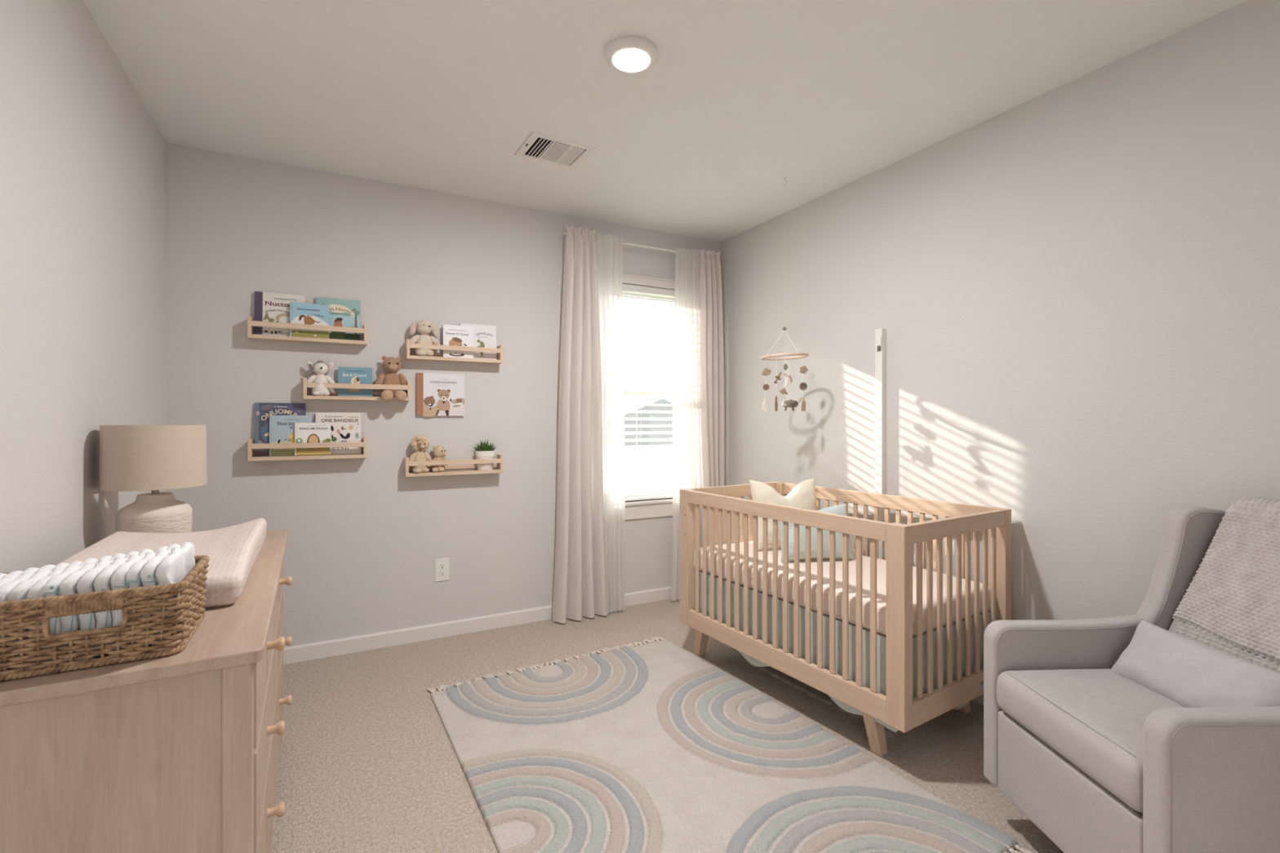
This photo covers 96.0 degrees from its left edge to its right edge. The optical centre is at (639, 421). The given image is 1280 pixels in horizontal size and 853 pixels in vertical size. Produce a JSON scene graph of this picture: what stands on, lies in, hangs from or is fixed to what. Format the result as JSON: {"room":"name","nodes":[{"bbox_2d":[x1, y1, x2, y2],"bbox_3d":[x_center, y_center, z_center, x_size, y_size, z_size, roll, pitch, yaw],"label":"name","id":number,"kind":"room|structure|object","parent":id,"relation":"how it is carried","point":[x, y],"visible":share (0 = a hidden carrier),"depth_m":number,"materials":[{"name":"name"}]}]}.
{"room":"bedroom","nodes":[
{"label":"bedroom","id":0,"kind":"room"},
{"bbox_2d":[0,0,166,573],"bbox_3d":[-1.413,-0.041,0.922,0.150,2.742,4.760,0,0,-28],"label":"wall","id":1,"kind":"structure","parent":0,"point":[83,157],"depth_m":1.83,"materials":[{"name":"paint"}]},
{"bbox_2d":[166,142,720,647],"bbox_3d":[-0.908,-0.041,3.785,3.445,2.742,0.110,0,0,-28],"label":"wall","id":2,"kind":"structure","parent":0,"point":[366,538],"depth_m":3.40,"materials":[{"name":"paint"}]},
{"bbox_2d":[247,315,367,346],"bbox_3d":[-1.821,-0.493,3.181,0.567,0.114,0.092,0,0,-28],"label":"shelf","id":3,"kind":"object","parent":2,"relation":"attached to","point":[251,323],"visible":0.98,"depth_m":3.14,"materials":[{"name":"brown wood"}]},
{"bbox_2d":[253,291,305,336],"bbox_3d":[-1.957,-0.577,3.134,0.232,0.238,0.031,0,0,-28],"label":"picture book","id":4,"kind":"object","parent":3,"relation":"on","point":[268,306],"visible":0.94,"depth_m":3.12,"materials":[{"name":"beige paper"}]},
{"bbox_2d":[288,302,331,338],"bbox_3d":[-1.817,-0.554,3.181,0.205,0.192,0.025,0,0,-28],"label":"picture book","id":5,"kind":"object","parent":3,"relation":"on","point":[300,313],"visible":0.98,"depth_m":3.17,"materials":[{"name":"blue paper"}]},
{"bbox_2d":[315,297,359,340],"bbox_3d":[-1.711,-0.576,3.268,0.224,0.236,0.032,0,0,-28],"label":"picture book","id":6,"kind":"object","parent":3,"relation":"on","point":[342,313],"visible":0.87,"depth_m":3.28,"materials":[{"name":"teal paper"}]},
{"bbox_2d":[247,437,367,461],"bbox_3d":[-1.821,0.152,3.181,0.564,0.114,0.092,0,0,-28],"label":"shelf","id":7,"kind":"object","parent":2,"relation":"attached to","point":[251,446],"visible":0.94,"depth_m":3.14,"materials":[{"name":"brown wood"}]},
{"bbox_2d":[254,402,306,456],"bbox_3d":[-1.956,0.044,3.138,0.235,0.286,0.031,0,0,-28],"label":"picture book","id":8,"kind":"object","parent":7,"relation":"on","point":[263,411],"visible":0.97,"depth_m":3.10,"materials":[{"name":"blue paper"}]},
{"bbox_2d":[269,415,311,456],"bbox_3d":[-1.907,0.078,3.145,0.195,0.219,0.027,0,0,-28],"label":"picture book","id":9,"kind":"object","parent":7,"relation":"on","point":[282,428],"visible":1,"depth_m":3.13,"materials":[{"name":"blue paper"}]},
{"bbox_2d":[294,422,331,455],"bbox_3d":[-1.805,0.098,3.182,0.174,0.178,0.024,0,0,-28],"label":"picture book","id":10,"kind":"object","parent":7,"relation":"on","point":[304,433],"visible":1,"depth_m":3.18,"materials":[{"name":"white paper"}]},
{"bbox_2d":[315,412,360,454],"bbox_3d":[-1.708,0.069,3.267,0.228,0.236,0.029,0,0,-28],"label":"picture book","id":11,"kind":"object","parent":7,"relation":"on","point":[345,427],"visible":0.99,"depth_m":3.27,"materials":[{"name":"white paper"}]},
{"bbox_2d":[302,377,410,401],"bbox_3d":[-1.608,-0.177,3.295,0.545,0.114,0.092,0,0,-28],"label":"shelf","id":12,"kind":"object","parent":2,"relation":"attached to","point":[305,385],"visible":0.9,"depth_m":3.25,"materials":[{"name":"brown wood"}]},
{"bbox_2d":[306,360,334,395],"bbox_3d":[-1.770,-0.238,3.194,0.121,0.196,0.108,0,0,7],"label":"plush koala","id":13,"kind":"object","parent":12,"relation":"on","point":[320,368],"visible":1,"depth_m":3.17,"materials":[{"name":"white fabric"}]},
{"bbox_2d":[337,366,372,396],"bbox_3d":[-1.628,-0.225,3.297,0.176,0.166,0.024,0,0,-28],"label":"picture book","id":14,"kind":"object","parent":12,"relation":"on","point":[345,375],"visible":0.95,"depth_m":3.29,"materials":[{"name":"blue paper"}]},
{"bbox_2d":[373,355,407,401],"bbox_3d":[-1.439,-0.247,3.348,0.195,0.265,0.142,0,0,-32],"label":"teddy bear","id":15,"kind":"object","parent":12,"relation":"on","point":[390,365],"visible":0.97,"depth_m":3.33},
{"bbox_2d":[416,373,464,417],"bbox_3d":[-1.224,-0.159,3.541,0.282,0.266,0.020,0,0,-28],"label":"book","id":16,"kind":"object","parent":2,"relation":"attached to","point":[437,394],"visible":1,"depth_m":3.53,"materials":[{"name":"white paper"}]},
{"bbox_2d":[435,557,449,582],"bbox_3d":[-1.218,0.916,3.551,0.085,0.138,0.009,0,0,-28],"label":"wall outlet","id":17,"kind":"object","parent":2,"relation":"attached to","point":[442,565],"visible":1,"depth_m":3.55,"materials":[{"name":"white plastic"}]},
{"bbox_2d":[439,570,445,576],"bbox_3d":[-1.217,0.937,3.549,0.035,0.031,0.003,0,0,-28],"label":"socket","id":18,"kind":"object","parent":17,"relation":"attached to","point":[442,573],"depth_m":3.55,"materials":[{"name":"white plastic"}]},
{"bbox_2d":[439,564,445,568],"bbox_3d":[-1.217,0.895,3.549,0.035,0.031,0.003,0,0,-28],"label":"socket","id":19,"kind":"object","parent":17,"relation":"attached to","point":[441,566],"depth_m":3.55,"materials":[{"name":"white plastic"}]},
{"bbox_2d":[404,453,502,476],"bbox_3d":[-1.139,0.270,3.546,0.574,0.114,0.092,0,0,-28],"label":"shelf","id":20,"kind":"object","parent":2,"relation":"attached to","point":[499,460],"visible":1,"depth_m":3.52,"materials":[{"name":"brown wood"}]},
{"bbox_2d":[408,435,431,473],"bbox_3d":[-1.310,0.195,3.435,0.109,0.225,0.111,0,0,10],"label":"stuffed toy","id":21,"kind":"object","parent":20,"relation":"on","point":[420,443],"visible":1,"depth_m":3.42,"materials":[{"name":"beige fabric"}]},
{"bbox_2d":[431,444,448,472],"bbox_3d":[-1.221,0.226,3.501,0.105,0.162,0.088,0,0,-38],"label":"teddy bear","id":22,"kind":"object","parent":20,"relation":"on","point":[438,452],"visible":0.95,"depth_m":3.48,"materials":[{"name":"beige fabric"}]},
{"bbox_2d":[475,450,495,470],"bbox_3d":[-0.976,0.246,3.636,0.124,0.120,0.084,0,0,-28],"label":"pot","id":23,"kind":"object","parent":20,"relation":"on","point":[478,454],"depth_m":3.60,"materials":[{"name":"beige ceramic"}]},
{"bbox_2d":[474,439,497,470],"bbox_3d":[-0.974,0.208,3.633,0.155,0.197,0.116,0,0,-28],"label":"potted succulent","id":24,"kind":"object","parent":20,"relation":"on","point":[486,451],"visible":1,"depth_m":3.61,"materials":[{"name":"white ceramic"}]},
{"bbox_2d":[404,338,502,364],"bbox_3d":[-1.136,-0.424,3.548,0.568,0.114,0.092,0,0,-28],"label":"shelf","id":25,"kind":"object","parent":2,"relation":"attached to","point":[437,357],"visible":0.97,"depth_m":3.51,"materials":[{"name":"brown wood"}]},
{"bbox_2d":[409,320,440,356],"bbox_3d":[-1.290,-0.496,3.450,0.189,0.218,0.093,0,0,-36],"label":"plush bunny","id":26,"kind":"object","parent":25,"relation":"on","point":[424,327],"visible":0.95,"depth_m":3.42,"materials":[{"name":"white fabric"}]},
{"bbox_2d":[442,324,473,358],"bbox_3d":[-1.122,-0.490,3.557,0.180,0.203,0.027,0,0,-28],"label":"picture book","id":27,"kind":"object","parent":25,"relation":"on","point":[452,335],"visible":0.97,"depth_m":3.55,"materials":[{"name":"white paper"}]},
{"bbox_2d":[459,323,496,359],"bbox_3d":[-1.020,-0.500,3.637,0.224,0.222,0.028,0,0,-28],"label":"picture book","id":28,"kind":"object","parent":25,"relation":"on","point":[484,335],"visible":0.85,"depth_m":3.65,"materials":[{"name":"white paper"}]},
{"bbox_2d":[283,586,671,664],"bbox_3d":[-0.878,1.286,3.730,3.445,0.088,0.014,0,0,-28],"label":"baseboard","id":29,"kind":"structure","parent":2,"relation":"attached to","point":[299,653],"depth_m":3.51,"materials":[{"name":"white paint"}]},
{"bbox_2d":[563,231,699,255],"bbox_3d":[0.030,-1.248,4.165,1.270,0.060,0.106,0,0,-28],"label":"curtain rod","id":30,"kind":"object","parent":2,"relation":"attached to","point":[564,233],"visible":0.21,"depth_m":4.12,"materials":[{"name":"white metal"}]},
{"bbox_2d":[551,224,607,623],"bbox_3d":[-0.396,0.007,3.867,0.406,2.622,0.104,0,0,-28],"label":"drape","id":31,"kind":"object","parent":30,"relation":"hanging from","point":[580,587],"visible":1,"depth_m":3.85,"materials":[{"name":"white fabric"}]},
{"bbox_2d":[595,232,625,613],"bbox_3d":[-0.213,0.013,3.974,0.253,2.609,0.036,0,0,-28],"label":"sheer curtain","id":32,"kind":"object","parent":30,"relation":"hanging from","point":[609,248],"visible":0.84,"depth_m":3.98,"materials":[{"name":"white fabric"}]},
{"bbox_2d":[671,246,702,601],"bbox_3d":[0.362,0.015,4.288,0.299,2.606,0.040,0,0,-28],"label":"sheer curtain","id":33,"kind":"object","parent":30,"relation":"hanging from","point":[687,468],"visible":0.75,"depth_m":4.27,"materials":[{"name":"white fabric"}]},
{"bbox_2d":[697,248,724,546],"bbox_3d":[0.555,0.010,4.377,0.249,2.616,0.071,0,0,-28],"label":"drape","id":34,"kind":"object","parent":30,"relation":"hanging from","point":[711,356],"visible":0.69,"depth_m":4.35,"materials":[{"name":"white fabric"}]},
{"bbox_2d":[622,273,674,519],"bbox_3d":[0.009,-0.173,4.259,0.920,1.767,0.140,0,0,-28],"label":"window","id":35,"kind":"structure","parent":2,"relation":"in","point":[655,508],"depth_m":4.26,"materials":[{"name":"white paint"}]},
{"bbox_2d":[622,283,674,501],"bbox_3d":[0.011,-0.206,4.256,0.808,1.570,0.068,0,0,-28],"label":"window blinds","id":36,"kind":"object","parent":35,"relation":"attached to","point":[627,288],"visible":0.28,"depth_m":4.27,"materials":[{"name":"white plastic"}]},
{"bbox_2d":[82,0,1247,242],"bbox_3d":[0.172,-1.512,1.771,3.745,0.200,4.760,0,0,-28],"label":"ceiling","id":37,"kind":"structure","parent":0,"point":[740,98],"depth_m":2.39,"materials":[{"name":"paint"}]},
{"bbox_2d":[514,131,596,169],"bbox_3d":[-0.445,-1.406,3.015,0.344,0.012,0.284,0,0,-30],"label":"ceiling vent","id":38,"kind":"object","parent":37,"relation":"in","point":[539,147],"visible":1,"depth_m":3.00,"materials":[{"name":"white plastic"}]},
{"bbox_2d":[604,35,658,73],"bbox_3d":[-0.033,-1.396,2.211,0.208,0.032,0.208,0,0,-28],"label":"recessed light","id":39,"kind":"object","parent":37,"relation":"in","point":[619,53],"visible":1,"depth_m":2.18,"materials":[{"name":"white plastic"}]},
{"bbox_2d":[613,48,649,71],"bbox_3d":[-0.033,-1.383,2.211,0.140,0.006,0.140,0,0,-28],"label":"diffuser","id":40,"kind":"object","parent":39,"relation":"attached to","point":[622,58],"depth_m":2.20,"materials":[{"name":"white plastic"}]},
{"bbox_3d":[0.840,-1.393,3.350,0.023,0.038,0.018,0,0,-28],"label":"ceiling hook","id":41,"kind":"object","parent":37,"relation":"attached to","visible":0},
{"bbox_2d":[760,326,808,412],"bbox_3d":[0.842,-0.715,3.350,0.290,1.323,0.272,0,0,0],"label":"mobile","id":42,"kind":"object","parent":41,"relation":"hanging from","point":[802,386],"visible":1,"depth_m":3.34,"materials":[{"name":"white fabric"}]},
{"bbox_2d":[800,365,808,373],"bbox_3d":[0.964,-0.302,3.390,0.047,0.048,0.013,0,0,0],"label":"flower","id":43,"kind":"object","parent":42,"relation":"on","point":[803,369],"depth_m":3.38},
{"bbox_2d":[270,599,1063,852],"bbox_3d":[0.172,1.430,1.771,3.745,0.200,4.760,0,0,-28],"label":"floor","id":44,"kind":"structure","parent":0,"point":[369,762],"depth_m":2.42,"materials":[{"name":"beige carpet"}]},
{"bbox_2d":[0,529,292,852],"bbox_3d":[-1.359,0.895,1.677,0.576,0.870,1.490,0,0,-30],"label":"dresser","id":45,"kind":"object","parent":44,"relation":"on","point":[178,753],"visible":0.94,"depth_m":1.10,"materials":[{"name":"brown wood"}]},
{"bbox_2d":[0,555,209,681],"bbox_3d":[-1.141,0.389,1.159,0.414,0.142,0.291,0,0,-29],"label":"wicker basket","id":46,"kind":"object","parent":45,"relation":"on","point":[188,612],"visible":0.82,"depth_m":1.08,"materials":[{"name":"brown wicker"}]},
{"bbox_2d":[0,573,7,579],"bbox_3d":[-1.264,0.378,1.093,0.042,0.149,0.218,0,0,-28],"label":"diaper","id":47,"kind":"object","parent":46,"relation":"in","point":[2,575],"visible":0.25,"depth_m":1.16,"materials":[{"name":"white"}]},
{"bbox_2d":[7,570,22,576],"bbox_3d":[-1.242,0.376,1.101,0.045,0.151,0.218,0,0,-26],"label":"diaper","id":48,"kind":"object","parent":46,"relation":"in","point":[16,573],"visible":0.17,"depth_m":1.16,"materials":[{"name":"white"}]},
{"bbox_2d":[0,567,39,586],"bbox_3d":[-1.223,0.374,1.114,0.047,0.154,0.218,0,0,-26],"label":"diaper","id":49,"kind":"object","parent":46,"relation":"in","point":[8,578],"visible":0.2,"depth_m":1.11,"materials":[{"name":"white"}]},
{"bbox_2d":[0,564,55,662],"bbox_3d":[-1.203,0.373,1.127,0.048,0.156,0.218,0,0,-27],"label":"diaper","id":50,"kind":"object","parent":46,"relation":"in","point":[5,588],"visible":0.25,"depth_m":1.07,"materials":[{"name":"white"}]},
{"bbox_2d":[6,562,69,669],"bbox_3d":[-1.184,0.373,1.140,0.046,0.160,0.218,0,0,-26],"label":"diaper","id":51,"kind":"object","parent":46,"relation":"in","point":[20,592],"visible":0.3,"depth_m":1.06,"materials":[{"name":"white"}]},
{"bbox_2d":[24,560,82,662],"bbox_3d":[-1.160,0.372,1.145,0.047,0.162,0.218,0,0,-30],"label":"diaper","id":52,"kind":"object","parent":46,"relation":"in","point":[35,592],"visible":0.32,"depth_m":1.06,"materials":[{"name":"white"}]},
{"bbox_2d":[40,558,97,660],"bbox_3d":[-1.140,0.370,1.157,0.044,0.165,0.218,0,0,-27],"label":"diaper","id":53,"kind":"object","parent":46,"relation":"in","point":[51,588],"visible":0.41,"depth_m":1.07,"materials":[{"name":"white"}]},
{"bbox_2d":[44,586,60,660],"bbox_3d":[-1.089,0.373,1.061,0.022,0.137,0.001,6,-3,-28],"label":"print","id":54,"kind":"object","parent":53,"relation":"attached to","point":[50,591],"depth_m":1.06},
{"bbox_2d":[57,555,112,653],"bbox_3d":[-1.121,0.369,1.170,0.045,0.167,0.218,0,0,-26],"label":"diaper","id":55,"kind":"object","parent":46,"relation":"in","point":[68,586],"visible":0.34,"depth_m":1.08,"materials":[{"name":"white"}]},
{"bbox_2d":[67,591,75,653],"bbox_3d":[-1.072,0.381,1.074,0.021,0.123,0.001,5,-2,-27],"label":"print","id":56,"kind":"object","parent":55,"relation":"attached to","point":[72,620],"depth_m":1.08},
{"bbox_2d":[73,552,126,656],"bbox_3d":[-1.100,0.367,1.182,0.046,0.170,0.218,0,0,-30],"label":"diaper","id":57,"kind":"object","parent":46,"relation":"in","point":[85,584],"visible":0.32,"depth_m":1.09,"materials":[{"name":"white"}]},
{"bbox_2d":[88,591,93,629],"bbox_3d":[-1.050,0.382,1.087,0.021,0.119,0.001,5,-3,-28],"label":"print","id":58,"kind":"object","parent":57,"relation":"attached to","point":[93,592],"depth_m":1.09},
{"bbox_2d":[88,551,139,657],"bbox_3d":[-1.079,0.366,1.192,0.046,0.172,0.218,0,0,-30],"label":"diaper","id":59,"kind":"object","parent":46,"relation":"in","point":[102,581],"visible":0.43,"depth_m":1.10,"materials":[{"name":"white"}]},
{"bbox_2d":[101,588,108,626],"bbox_3d":[-1.028,0.381,1.096,0.021,0.122,0.001,6,-3,-29],"label":"print","id":60,"kind":"object","parent":59,"relation":"attached to","point":[102,589],"depth_m":1.10},
{"bbox_2d":[105,548,153,649],"bbox_3d":[-1.058,0.364,1.201,0.046,0.175,0.218,0,0,-30],"label":"diaper","id":61,"kind":"object","parent":46,"relation":"in","point":[117,581],"visible":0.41,"depth_m":1.11,"materials":[{"name":"white"}]},
{"bbox_2d":[112,581,128,649],"bbox_3d":[-1.005,0.375,1.107,0.021,0.132,0.001,6,-3,-30],"label":"print","id":62,"kind":"object","parent":61,"relation":"attached to","point":[126,586],"depth_m":1.11},
{"bbox_2d":[120,546,168,648],"bbox_3d":[-1.040,0.364,1.215,0.051,0.177,0.218,0,0,-26],"label":"diaper","id":63,"kind":"object","parent":46,"relation":"in","point":[132,575],"visible":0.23,"depth_m":1.13,"materials":[{"name":"white"}]},
{"bbox_2d":[125,577,141,587],"bbox_3d":[-0.991,0.373,1.119,0.021,0.137,0.001,6,-3,-26],"label":"print","id":64,"kind":"object","parent":63,"relation":"attached to","point":[129,581],"depth_m":1.12},
{"bbox_2d":[135,543,180,646],"bbox_3d":[-1.018,0.361,1.224,0.045,0.180,0.218,0,0,-29],"label":"diaper","id":65,"kind":"object","parent":46,"relation":"in","point":[148,578],"visible":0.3,"depth_m":1.14,"materials":[{"name":"white"}]},
{"bbox_2d":[142,575,156,645],"bbox_3d":[-0.967,0.371,1.129,0.022,0.138,0.001,5,-2,-28],"label":"print","id":66,"kind":"object","parent":65,"relation":"attached to","point":[147,580],"depth_m":1.13},
{"bbox_2d":[151,542,195,645],"bbox_3d":[-0.996,0.360,1.233,0.048,0.182,0.216,0,0,-29],"label":"diaper","id":67,"kind":"object","parent":46,"relation":"in","point":[173,568],"visible":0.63,"depth_m":1.19,"materials":[{"name":"white"}]},
{"bbox_2d":[98,424,207,533],"bbox_3d":[-1.769,0.237,2.104,0.302,0.446,0.302,0,0,-28],"label":"table lamp","id":68,"kind":"object","parent":45,"relation":"on","point":[154,458],"visible":0.82,"depth_m":2.01,"materials":[{"name":"beige fabric"}]},
{"bbox_2d":[55,518,266,608],"bbox_3d":[-1.370,0.406,1.675,0.429,0.108,0.790,0,0,-29],"label":"changing pad","id":69,"kind":"object","parent":45,"relation":"on","point":[233,551],"visible":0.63,"depth_m":1.68,"materials":[{"name":"white fabric"}]},
{"bbox_2d":[426,636,1031,852],"bbox_3d":[0.066,1.318,2.322,1.479,0.023,2.118,0,0,-28],"label":"rug","id":70,"kind":"object","parent":44,"relation":"on","point":[652,747],"visible":1,"depth_m":2.15,"materials":[{"name":"beige carpet"}]},
{"bbox_2d":[680,481,1011,756],"bbox_3d":[0.938,0.860,2.933,0.795,0.940,1.400,0,0,-32],"label":"crib","id":71,"kind":"object","parent":44,"relation":"on","point":[898,709],"visible":0.82,"depth_m":2.47,"materials":[{"name":"brown wood"}]},
{"bbox_2d":[693,540,991,635],"bbox_3d":[0.938,0.784,2.933,0.703,0.123,1.312,0,0,-32],"label":"mattress","id":72,"kind":"object","parent":71,"relation":"in","point":[881,564],"visible":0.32,"depth_m":2.61,"materials":[{"name":"white fabric"}]},
{"bbox_2d":[748,478,816,551],"bbox_3d":[0.837,0.531,3.308,0.422,0.390,0.173,0,0,-13],"label":"cushion","id":73,"kind":"object","parent":72,"relation":"on","point":[802,495],"visible":0.4,"depth_m":3.27,"materials":[{"name":"beige fabric"}]},
{"bbox_2d":[777,504,853,561],"bbox_3d":[0.915,0.584,3.025,0.402,0.277,0.161,0,0,-7],"label":"cushion","id":74,"kind":"object","parent":72,"relation":"on","point":[837,509],"visible":0.43,"depth_m":2.96,"materials":[{"name":"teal fabric"}]},
{"bbox_2d":[694,568,991,733],"bbox_3d":[0.938,1.035,2.933,0.691,0.378,1.296,0,0,-32],"label":"skirt","id":75,"kind":"object","parent":71,"relation":"hanging from","point":[881,638],"visible":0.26,"depth_m":2.48,"materials":[{"name":"green fabric"}]},
{"bbox_2d":[983,506,1279,852],"bbox_3d":[1.585,0.807,1.625,0.868,1.045,0.659,0,0,-2],"label":"armchair","id":76,"kind":"object","parent":44,"relation":"on","point":[1099,760],"visible":0.7,"depth_m":1.56,"materials":[{"name":"grey fabric"}]},
{"bbox_2d":[996,668,1185,813],"bbox_3d":[1.426,0.862,1.619,0.550,0.148,0.524,0,0,-2],"label":"seat cushion","id":77,"kind":"object","parent":76,"relation":"on","point":[1091,722],"depth_m":1.60,"materials":[{"name":"grey fabric"}]},
{"bbox_2d":[1111,619,1279,707],"bbox_3d":[1.578,0.729,1.624,0.163,0.188,0.486,0,0,-1],"label":"lumbar pillow","id":78,"kind":"object","parent":76,"relation":"on","point":[1190,673],"visible":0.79,"depth_m":1.60,"materials":[{"name":"fabric"}]},
{"bbox_2d":[1172,497,1279,673],"bbox_3d":[1.868,0.491,1.641,0.394,0.504,0.449,0,0,-2],"label":"throw blanket","id":79,"kind":"object","parent":76,"relation":"on","point":[1231,606],"visible":0.89,"depth_m":1.73,"materials":[{"name":"grey fabric"}]},
{"bbox_2d":[720,0,1279,620],"bbox_3d":[1.756,-0.041,2.620,0.150,2.742,4.760,0,0,-28],"label":"wall","id":80,"kind":"structure","parent":0,"point":[1074,289],"depth_m":2.44,"materials":[{"name":"paint"}]},
{"bbox_2d":[875,328,886,559],"bbox_3d":[1.334,0.364,3.201,0.046,1.755,0.048,0,0,-28],"label":"cord cover","id":81,"kind":"object","parent":80,"relation":"attached to","point":[880,334],"visible":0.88,"depth_m":3.19,"materials":[{"name":"white plastic"}]},
{"bbox_2d":[972,694,983,704],"bbox_3d":[1.722,1.286,2.509,0.014,0.088,4.596,0,0,-28],"label":"baseboard","id":82,"kind":"structure","parent":80,"relation":"attached to","point":[980,700],"depth_m":2.72,"materials":[{"name":"white paint"}]},
{"label":"outside","id":83,"kind":"structure","parent":0,"visible":0},
{"bbox_3d":[-8.977,4.480,48.517,110.000,0.300,85.990,0,0,-28],"label":"ground","id":84,"kind":"structure","parent":83,"visible":0},
{"bbox_2d":[623,399,672,488],"bbox_3d":[-1.041,1.530,36.880,13.000,5.600,9.800,0,0,-28],"label":"house","id":85,"kind":"structure","parent":84,"relation":"on","point":[651,401],"depth_m":32.43,"materials":[{"name":"white"}]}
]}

